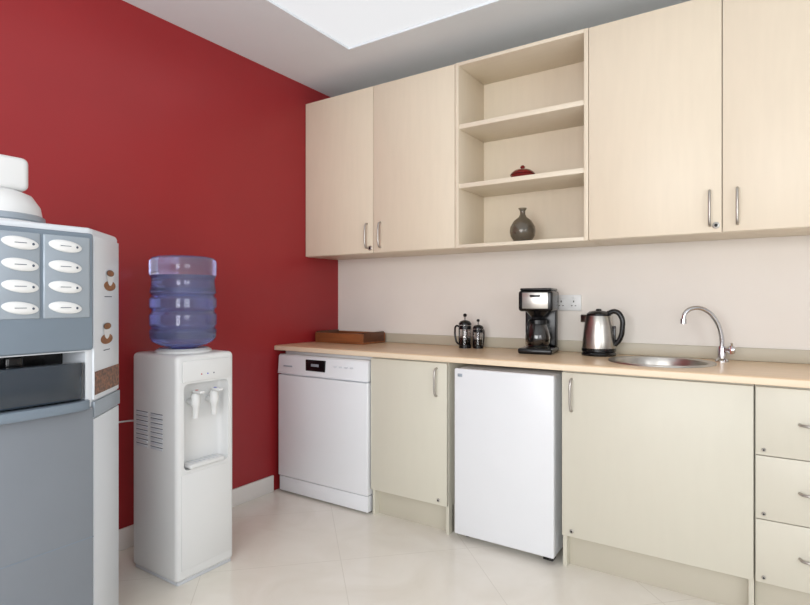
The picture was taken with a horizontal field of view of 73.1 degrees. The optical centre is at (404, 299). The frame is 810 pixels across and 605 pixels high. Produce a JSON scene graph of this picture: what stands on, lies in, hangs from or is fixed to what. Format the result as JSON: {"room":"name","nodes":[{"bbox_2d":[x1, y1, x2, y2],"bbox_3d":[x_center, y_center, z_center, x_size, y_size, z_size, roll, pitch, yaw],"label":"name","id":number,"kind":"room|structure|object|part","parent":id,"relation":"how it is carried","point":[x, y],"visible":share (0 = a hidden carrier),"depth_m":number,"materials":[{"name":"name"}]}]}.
{"room":"office kitchen","nodes":[
{"label":"office kitchen","id":0,"kind":"room"},
{"bbox_2d":[0,0,337,528],"bbox_3d":[-1.843,-0.170,1.915,0.100,2.900,5.000,0,0,34],"label":"wall","id":1,"kind":"structure","parent":0,"point":[131,125],"depth_m":2.80,"materials":[{"name":"red paint"}]},
{"bbox_2d":[119,475,273,550],"bbox_3d":[-1.966,1.130,1.625,0.014,0.100,4.180,0,0,34],"label":"baseboard","id":2,"kind":"structure","parent":1,"relation":"attached to","point":[245,493],"depth_m":3.17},
{"bbox_2d":[123,0,690,96],"bbox_3d":[0.117,-1.520,0.618,4.600,0.200,4.800,0,0,34],"label":"ceiling","id":3,"kind":"structure","parent":0,"point":[263,32],"depth_m":2.91,"materials":[{"name":"paint"}]},
{"bbox_2d":[272,0,490,46],"bbox_3d":[0.152,-1.441,0.790,3.328,0.017,3.323,0,0,33],"label":"ceiling light panel","id":4,"kind":"object","parent":3,"relation":"attached to","point":[350,22],"depth_m":2.73,"materials":[{"name":"white plastic"}]},
{"bbox_2d":[119,488,723,604],"bbox_3d":[0.117,1.230,0.618,4.600,0.100,4.800,0,0,34],"label":"floor","id":5,"kind":"structure","parent":0,"point":[289,548],"depth_m":2.36,"materials":[{"name":"tile"}]},
{"bbox_2d":[0,154,119,604],"bbox_3d":[-1.389,0.362,1.759,0.769,1.635,0.761,0,0,34],"label":"vending machine","id":6,"kind":"object","parent":5,"relation":"on","point":[60,396],"visible":1,"depth_m":1.65,"materials":[{"name":"blue paint"}]},
{"bbox_2d":[0,362,82,410],"bbox_3d":[-1.111,0.252,1.573,0.052,0.113,0.344,0,0,33],"label":"shutter","id":7,"kind":"object","parent":6,"relation":"hanging from","point":[24,388],"depth_m":1.60,"materials":[{"name":"grey plastic"}]},
{"bbox_2d":[0,399,89,424],"bbox_3d":[-1.097,0.328,1.563,0.065,0.028,0.380,0,0,33],"label":"shelf","id":8,"kind":"object","parent":6,"relation":"attached to","point":[30,413],"depth_m":1.59,"materials":[{"name":"blue paint"}]},
{"bbox_3d":[-1.102,-0.026,1.569,0.018,0.368,0.395,0,0,33],"label":"selection panel","id":9,"kind":"part","parent":6,"relation":"part of","materials":[{"name":"blue paint"}]},
{"bbox_3d":[-1.103,0.729,1.570,0.016,0.782,0.395,0,0,33],"label":"door panel","id":10,"kind":"part","parent":6,"relation":"part of","materials":[{"name":"grey metal"}]},
{"bbox_3d":[-1.019,0.058,1.860,0.008,0.525,0.236,0,0,-11],"label":"art panel","id":11,"kind":"part","parent":6,"relation":"part of","materials":[{"name":"white plastic"}]},
{"bbox_3d":[-1.019,0.750,1.860,0.008,0.740,0.236,0,0,-11],"label":"panel","id":12,"kind":"part","parent":6,"relation":"part of","materials":[{"name":"white metal"}]},
{"bbox_2d":[95,364,118,394],"bbox_3d":[-1.014,0.268,1.862,0.002,0.075,0.230,0,0,-11],"label":"picture","id":13,"kind":"object","parent":6,"relation":"on","point":[106,375],"depth_m":1.85},
{"bbox_2d":[119,346,231,586],"bbox_3d":[-1.102,0.696,2.473,0.646,0.968,0.367,0,0,15],"label":"water dispenser","id":14,"kind":"object","parent":5,"relation":"on","point":[182,420],"visible":0.95,"depth_m":2.34,"materials":[{"name":"white plastic"}]},
{"bbox_2d":[150,414,162,417],"bbox_3d":[-1.051,0.490,2.310,0.087,0.010,0.004,0,0,34],"label":"vent","id":15,"kind":"object","parent":14,"relation":"attached to","point":[151,415],"depth_m":2.31,"materials":[{"name":"white plastic"}]},
{"bbox_2d":[150,418,162,422],"bbox_3d":[-1.051,0.510,2.310,0.087,0.010,0.004,0,0,34],"label":"vent","id":16,"kind":"object","parent":14,"relation":"attached to","point":[152,420],"depth_m":2.31,"materials":[{"name":"white plastic"}]},
{"bbox_2d":[150,423,162,427],"bbox_3d":[-1.051,0.530,2.310,0.087,0.010,0.004,0,0,34],"label":"vent","id":17,"kind":"object","parent":14,"relation":"attached to","point":[152,425],"depth_m":2.31,"materials":[{"name":"white plastic"}]},
{"bbox_2d":[150,428,162,432],"bbox_3d":[-1.051,0.550,2.310,0.087,0.010,0.004,0,0,34],"label":"vent","id":18,"kind":"object","parent":14,"relation":"attached to","point":[152,430],"depth_m":2.31,"materials":[{"name":"white plastic"}]},
{"bbox_2d":[150,432,162,436],"bbox_3d":[-1.051,0.570,2.310,0.087,0.010,0.004,0,0,34],"label":"vent","id":19,"kind":"object","parent":14,"relation":"attached to","point":[152,434],"depth_m":2.31,"materials":[{"name":"white plastic"}]},
{"bbox_2d":[150,437,162,441],"bbox_3d":[-1.051,0.590,2.310,0.087,0.010,0.004,0,0,34],"label":"vent","id":20,"kind":"object","parent":14,"relation":"attached to","point":[152,439],"depth_m":2.31,"materials":[{"name":"white plastic"}]},
{"bbox_2d":[150,446,162,451],"bbox_3d":[-1.051,0.630,2.310,0.087,0.010,0.004,0,0,34],"label":"vent","id":21,"kind":"object","parent":14,"relation":"attached to","point":[152,448],"depth_m":2.31,"materials":[{"name":"white plastic"}]},
{"bbox_2d":[148,255,216,348],"bbox_3d":[-0.991,0.018,2.442,0.286,0.421,0.286,0,0,34],"label":"water bottle","id":22,"kind":"object","parent":14,"relation":"on","point":[182,301],"visible":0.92,"depth_m":2.33,"materials":[{"name":"blue plastic"}]},
{"bbox_2d":[186,390,204,417],"bbox_3d":[-0.889,0.441,2.320,0.098,0.119,0.039,0,0,33],"label":"tap","id":23,"kind":"object","parent":14,"relation":"on","point":[193,397],"depth_m":2.31,"materials":[{"name":"white plastic"}]},
{"bbox_2d":[184,454,224,468],"bbox_3d":[-0.871,0.698,2.363,0.068,0.020,0.175,0,0,33],"label":"drip tray","id":24,"kind":"object","parent":14,"relation":"on","point":[196,461],"depth_m":2.36,"materials":[{"name":"white plastic"}]},
{"bbox_3d":[-0.852,0.922,2.351,0.003,0.395,0.247,0,0,33],"label":"door","id":25,"kind":"part","parent":14,"relation":"part of","materials":[{"name":"white plastic"}]},
{"bbox_2d":[205,387,222,413],"bbox_3d":[-0.838,0.441,2.397,0.098,0.119,0.039,0,0,33],"label":"tap","id":26,"kind":"object","parent":14,"relation":"on","point":[211,393],"depth_m":2.39,"materials":[{"name":"white plastic"}]},
{"bbox_2d":[278,351,372,512],"bbox_3d":[-0.336,0.748,3.411,0.692,0.865,0.582,0,0,34],"label":"dishwasher","id":27,"kind":"object","parent":5,"relation":"on","point":[325,399],"visible":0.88,"depth_m":3.15,"materials":[{"name":"white plastic"}]},
{"bbox_3d":[-0.479,0.390,3.195,0.692,0.116,0.061,0,0,33],"label":"control panel","id":28,"kind":"part","parent":27,"relation":"part of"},
{"bbox_3d":[-0.476,1.124,3.200,0.684,0.088,0.048,0,0,33],"label":"kick plate","id":29,"kind":"part","parent":27,"relation":"part of","materials":[{"name":"white metal"}]},
{"bbox_2d":[371,357,472,534],"bbox_3d":[0.161,0.746,3.087,0.479,0.868,0.614,0,0,34],"label":"base cabinet","id":30,"kind":"object","parent":5,"relation":"on","point":[413,401],"visible":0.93,"depth_m":2.84,"materials":[{"name":"laminate"}]},
{"bbox_3d":[0.015,0.676,2.867,0.475,0.717,0.018,0,0,33],"label":"door","id":31,"kind":"part","parent":30,"relation":"part of","materials":[{"name":"laminate"}]},
{"bbox_3d":[0.027,0.346,2.884,0.443,0.068,0.020,0,0,33],"label":"rail","id":32,"kind":"part","parent":30,"relation":"part of","materials":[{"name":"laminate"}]},
{"bbox_3d":[0.152,0.415,2.746,0.011,0.150,0.035,0,0,33],"label":"handle","id":33,"kind":"part","parent":30,"relation":"part of","materials":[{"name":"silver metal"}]},
{"bbox_2d":[455,364,562,560],"bbox_3d":[0.602,0.757,2.782,0.498,0.845,0.556,0,0,34],"label":"mini fridge","id":34,"kind":"object","parent":5,"relation":"on","point":[508,420],"visible":0.88,"depth_m":2.53,"materials":[{"name":"white metal"}]},
{"bbox_2d":[562,371,754,604],"bbox_3d":[1.140,0.746,2.439,0.716,0.868,0.614,0,0,34],"label":"base cabinet","id":35,"kind":"object","parent":5,"relation":"on","point":[658,474],"visible":0.91,"depth_m":2.19,"materials":[{"name":"laminate"}]},
{"bbox_2d":[274,333,809,387],"bbox_3d":[0.612,0.265,2.803,3.010,0.090,0.607,0,0,34],"label":"countertop","id":36,"kind":"structure","parent":35,"relation":"on","point":[758,366],"depth_m":2.61,"materials":[{"name":"laminate"}]},
{"bbox_2d":[315,329,384,344],"bbox_3d":[-0.363,0.242,3.616,0.400,0.074,0.240,0,0,34],"label":"wooden tray","id":37,"kind":"object","parent":36,"relation":"on","point":[325,336],"visible":1,"depth_m":3.52,"materials":[{"name":"brown wood"}]},
{"bbox_2d":[454,313,470,347],"bbox_3d":[0.336,0.179,3.201,0.110,0.201,0.074,0,0,33],"label":"press","id":38,"kind":"object","parent":36,"relation":"on","point":[464,326],"visible":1,"depth_m":3.16,"materials":[{"name":"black glass"}]},
{"bbox_3d":[0.307,0.206,3.221,0.039,0.119,0.011,0,0,33],"label":"handle","id":39,"kind":"part","parent":38,"relation":"part of","materials":[{"name":"black plastic"}]},
{"bbox_3d":[0.351,0.132,3.192,0.074,0.028,0.074,0,0,33],"label":"lid","id":40,"kind":"part","parent":38,"relation":"part of","materials":[{"name":"black plastic"}]},
{"bbox_3d":[0.351,0.207,3.192,0.068,0.122,0.068,0,0,33],"label":"glass","id":41,"kind":"part","parent":38,"relation":"part of","materials":[{"name":"clear glass"}]},
{"bbox_2d":[473,319,484,348],"bbox_3d":[0.435,0.195,3.178,0.062,0.170,0.092,0,0,43],"label":"press","id":42,"kind":"object","parent":36,"relation":"on","point":[478,330],"visible":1,"depth_m":3.14,"materials":[{"name":"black glass"}]},
{"bbox_3d":[0.424,0.219,3.167,0.058,0.102,0.058,0,0,43],"label":"glass","id":43,"kind":"part","parent":42,"relation":"part of","materials":[{"name":"clear glass"}]},
{"bbox_3d":[0.424,0.155,3.167,0.062,0.023,0.062,0,0,43],"label":"lid","id":44,"kind":"part","parent":42,"relation":"part of","materials":[{"name":"black plastic"}]},
{"bbox_2d":[518,288,558,354],"bbox_3d":[0.703,0.109,2.886,0.176,0.341,0.244,0,0,26],"label":"coffee maker","id":45,"kind":"object","parent":36,"relation":"on","point":[540,306],"visible":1,"depth_m":2.83,"materials":[{"name":"black plastic"}]},
{"bbox_3d":[0.642,0.161,2.813,0.020,0.116,0.062,0,0,42],"label":"carafe handle","id":46,"kind":"part","parent":45,"relation":"part of","materials":[{"name":"black plastic"}]},
{"bbox_3d":[0.670,0.003,2.816,0.132,0.083,0.005,0,0,26],"label":"steel trim","id":47,"kind":"part","parent":45,"relation":"part of","materials":[{"name":"silver metal"}]},
{"bbox_3d":[0.698,0.112,2.875,0.097,0.031,0.101,0,0,25],"label":"carafe lid","id":48,"kind":"part","parent":45,"relation":"part of","materials":[{"name":"black plastic"}]},
{"bbox_3d":[0.699,0.248,2.875,0.127,0.005,0.132,0,0,25],"label":"hot plate","id":49,"kind":"part","parent":45,"relation":"part of","materials":[{"name":"metal"}]},
{"bbox_3d":[0.713,-0.055,2.906,0.162,0.013,0.179,0,0,25],"label":"lid","id":50,"kind":"part","parent":45,"relation":"part of","materials":[{"name":"black plastic"}]},
{"bbox_2d":[581,309,624,356],"bbox_3d":[0.985,0.162,2.759,0.168,0.236,0.187,0,0,-18],"label":"electric kettle","id":51,"kind":"object","parent":36,"relation":"on","point":[599,339],"visible":1,"depth_m":2.71,"materials":[{"name":"silver metal"}]},
{"bbox_3d":[0.925,0.095,2.805,0.045,0.040,0.053,0,0,33],"label":"spout","id":52,"kind":"part","parent":51,"relation":"part of","materials":[{"name":"plastic"}]},
{"bbox_3d":[0.982,0.062,2.768,0.120,0.037,0.120,0,0,33],"label":"lid","id":53,"kind":"part","parent":51,"relation":"part of","materials":[{"name":"black plastic"}]},
{"bbox_3d":[1.052,0.138,2.721,0.086,0.187,0.025,0,0,33],"label":"handle","id":54,"kind":"part","parent":51,"relation":"part of","materials":[{"name":"black plastic"}]},
{"bbox_2d":[608,356,716,367],"bbox_3d":[1.155,0.359,2.467,0.444,0.173,0.444,0,0,34],"label":"sink","id":55,"kind":"object","parent":36,"relation":"in","point":[649,361],"visible":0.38,"depth_m":2.59,"materials":[{"name":"metal"}]},
{"bbox_2d":[680,306,735,361],"bbox_3d":[1.374,0.153,2.488,0.232,0.254,0.074,0,0,12],"label":"faucet","id":56,"kind":"object","parent":36,"relation":"on","point":[721,350],"visible":1,"depth_m":2.47,"materials":[{"name":"silver metal"}]},
{"bbox_3d":[1.355,0.128,2.485,0.192,0.204,0.022,0,0,2],"label":"spout","id":57,"kind":"part","parent":56,"relation":"part of","materials":[{"name":"silver metal"}]},
{"bbox_3d":[0.719,0.415,2.371,0.011,0.150,0.035,0,0,33],"label":"handle","id":58,"kind":"part","parent":35,"relation":"part of","materials":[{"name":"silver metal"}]},
{"bbox_3d":[1.006,0.346,2.237,0.680,0.068,0.020,0,0,33],"label":"rail","id":59,"kind":"part","parent":35,"relation":"part of","materials":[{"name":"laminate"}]},
{"bbox_2d":[755,384,809,604],"bbox_3d":[1.648,0.746,2.103,0.500,0.868,0.614,0,0,34],"label":"base cabinet","id":60,"kind":"object","parent":5,"relation":"on","point":[782,414],"visible":0.99,"depth_m":1.97,"materials":[{"name":"laminate"}]},
{"bbox_3d":[1.502,0.920,1.882,0.494,0.230,0.018,0,0,33],"label":"drawer","id":61,"kind":"part","parent":60,"relation":"part of","materials":[{"name":"laminate"}]},
{"bbox_3d":[1.502,0.686,1.882,0.494,0.231,0.018,0,0,33],"label":"drawer","id":62,"kind":"part","parent":60,"relation":"part of","materials":[{"name":"laminate"}]},
{"bbox_3d":[1.502,0.443,1.882,0.494,0.250,0.018,0,0,33],"label":"drawer","id":63,"kind":"part","parent":60,"relation":"part of","materials":[{"name":"laminate"}]},
{"bbox_3d":[1.489,0.920,1.862,0.240,0.011,0.036,0,0,33],"label":"handle","id":64,"kind":"part","parent":60,"relation":"part of","materials":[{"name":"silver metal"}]},
{"bbox_3d":[1.489,0.686,1.862,0.240,0.011,0.036,0,0,33],"label":"handle","id":65,"kind":"part","parent":60,"relation":"part of","materials":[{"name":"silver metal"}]},
{"bbox_3d":[1.489,0.443,1.862,0.240,0.011,0.036,0,0,33],"label":"handle","id":66,"kind":"part","parent":60,"relation":"part of","materials":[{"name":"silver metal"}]},
{"bbox_2d":[338,235,809,349],"bbox_3d":[1.469,-0.170,2.661,4.600,2.900,0.100,0,0,34],"label":"wall","id":67,"kind":"structure","parent":0,"point":[757,289],"depth_m":2.85,"materials":[{"name":"beige paint"}]},
{"bbox_2d":[306,64,480,259],"bbox_3d":[-0.110,-0.790,3.425,1.117,1.012,0.365,0,0,34],"label":"upper cabinet","id":68,"kind":"object","parent":67,"relation":"attached to","point":[380,159],"visible":0.98,"depth_m":3.27,"materials":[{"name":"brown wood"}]},
{"bbox_3d":[-0.420,-0.790,3.463,0.556,1.008,0.018,0,0,33],"label":"door","id":69,"kind":"part","parent":68,"relation":"part of","materials":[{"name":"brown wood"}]},
{"bbox_3d":[-0.238,-0.390,3.313,0.011,0.160,0.035,0,0,33],"label":"handle","id":70,"kind":"part","parent":68,"relation":"part of","materials":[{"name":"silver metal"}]},
{"bbox_3d":[-0.155,-0.390,3.258,0.011,0.160,0.035,0,0,33],"label":"handle","id":71,"kind":"part","parent":68,"relation":"part of","materials":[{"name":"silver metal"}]},
{"bbox_3d":[0.046,-0.790,3.155,0.556,1.008,0.018,0,0,33],"label":"door","id":72,"kind":"part","parent":68,"relation":"part of","materials":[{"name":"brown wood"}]},
{"bbox_2d":[455,28,603,252],"bbox_3d":[0.665,-0.790,2.933,0.715,1.012,0.331,0,0,34],"label":"open shelf unit","id":73,"kind":"object","parent":67,"relation":"attached to","point":[527,105],"visible":0.81,"depth_m":3.01,"materials":[{"name":"brown wood"}]},
{"bbox_3d":[0.664,-0.948,2.932,0.675,0.025,0.313,0,0,33],"label":"shelf","id":74,"kind":"part","parent":73,"relation":"part of","materials":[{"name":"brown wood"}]},
{"bbox_3d":[0.664,-0.623,2.932,0.675,0.025,0.313,0,0,33],"label":"shelf","id":75,"kind":"part","parent":73,"relation":"part of","materials":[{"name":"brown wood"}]},
{"bbox_2d":[510,165,534,176],"bbox_3d":[0.632,-0.679,2.933,0.132,0.088,0.132,0,0,34],"label":"bowl","id":76,"kind":"object","parent":73,"relation":"on","point":[519,172],"visible":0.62,"depth_m":2.88,"materials":[{"name":"red ceramic"}]},
{"bbox_2d":[510,208,535,240],"bbox_3d":[0.632,-0.398,2.933,0.138,0.190,0.138,0,0,34],"label":"glass vase","id":77,"kind":"object","parent":73,"relation":"on","point":[522,228],"visible":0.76,"depth_m":2.89,"materials":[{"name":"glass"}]},
{"bbox_2d":[558,295,580,310],"bbox_3d":[0.886,0.015,2.977,0.146,0.086,0.014,0,0,34],"label":"power outlet","id":78,"kind":"object","parent":67,"relation":"attached to","point":[566,302],"visible":0.89,"depth_m":2.97,"materials":[{"name":"white plastic"}]},
{"bbox_2d":[559,299,564,308],"bbox_3d":[0.857,0.023,2.994,0.044,0.052,0.002,0,0,33],"label":"socket","id":79,"kind":"object","parent":78,"relation":"attached to","point":[561,301],"depth_m":2.99,"materials":[{"name":"white plastic"}]},
{"bbox_2d":[570,299,577,308],"bbox_3d":[0.913,0.023,2.956,0.044,0.052,0.002,0,0,33],"label":"socket","id":80,"kind":"object","parent":78,"relation":"attached to","point":[573,302],"depth_m":2.95,"materials":[{"name":"white plastic"}]},
{"bbox_2d":[589,0,809,245],"bbox_3d":[1.414,-0.790,2.417,1.100,1.012,0.365,0,0,34],"label":"upper cabinet","id":81,"kind":"object","parent":67,"relation":"attached to","point":[699,110],"visible":1,"depth_m":2.33,"materials":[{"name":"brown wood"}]},
{"bbox_3d":[1.107,-0.790,2.452,0.548,1.008,0.018,0,0,33],"label":"door","id":82,"kind":"part","parent":81,"relation":"part of","materials":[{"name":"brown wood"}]},
{"bbox_3d":[1.285,-0.390,2.304,0.011,0.160,0.035,0,0,33],"label":"handle","id":83,"kind":"part","parent":81,"relation":"part of","materials":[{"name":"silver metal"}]},
{"bbox_3d":[1.369,-0.390,2.249,0.011,0.160,0.035,0,0,33],"label":"handle","id":84,"kind":"part","parent":81,"relation":"part of","materials":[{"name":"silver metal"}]},
{"bbox_3d":[1.566,-0.790,2.148,0.548,1.008,0.018,0,0,33],"label":"door","id":85,"kind":"part","parent":81,"relation":"part of","materials":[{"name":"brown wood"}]}
]}

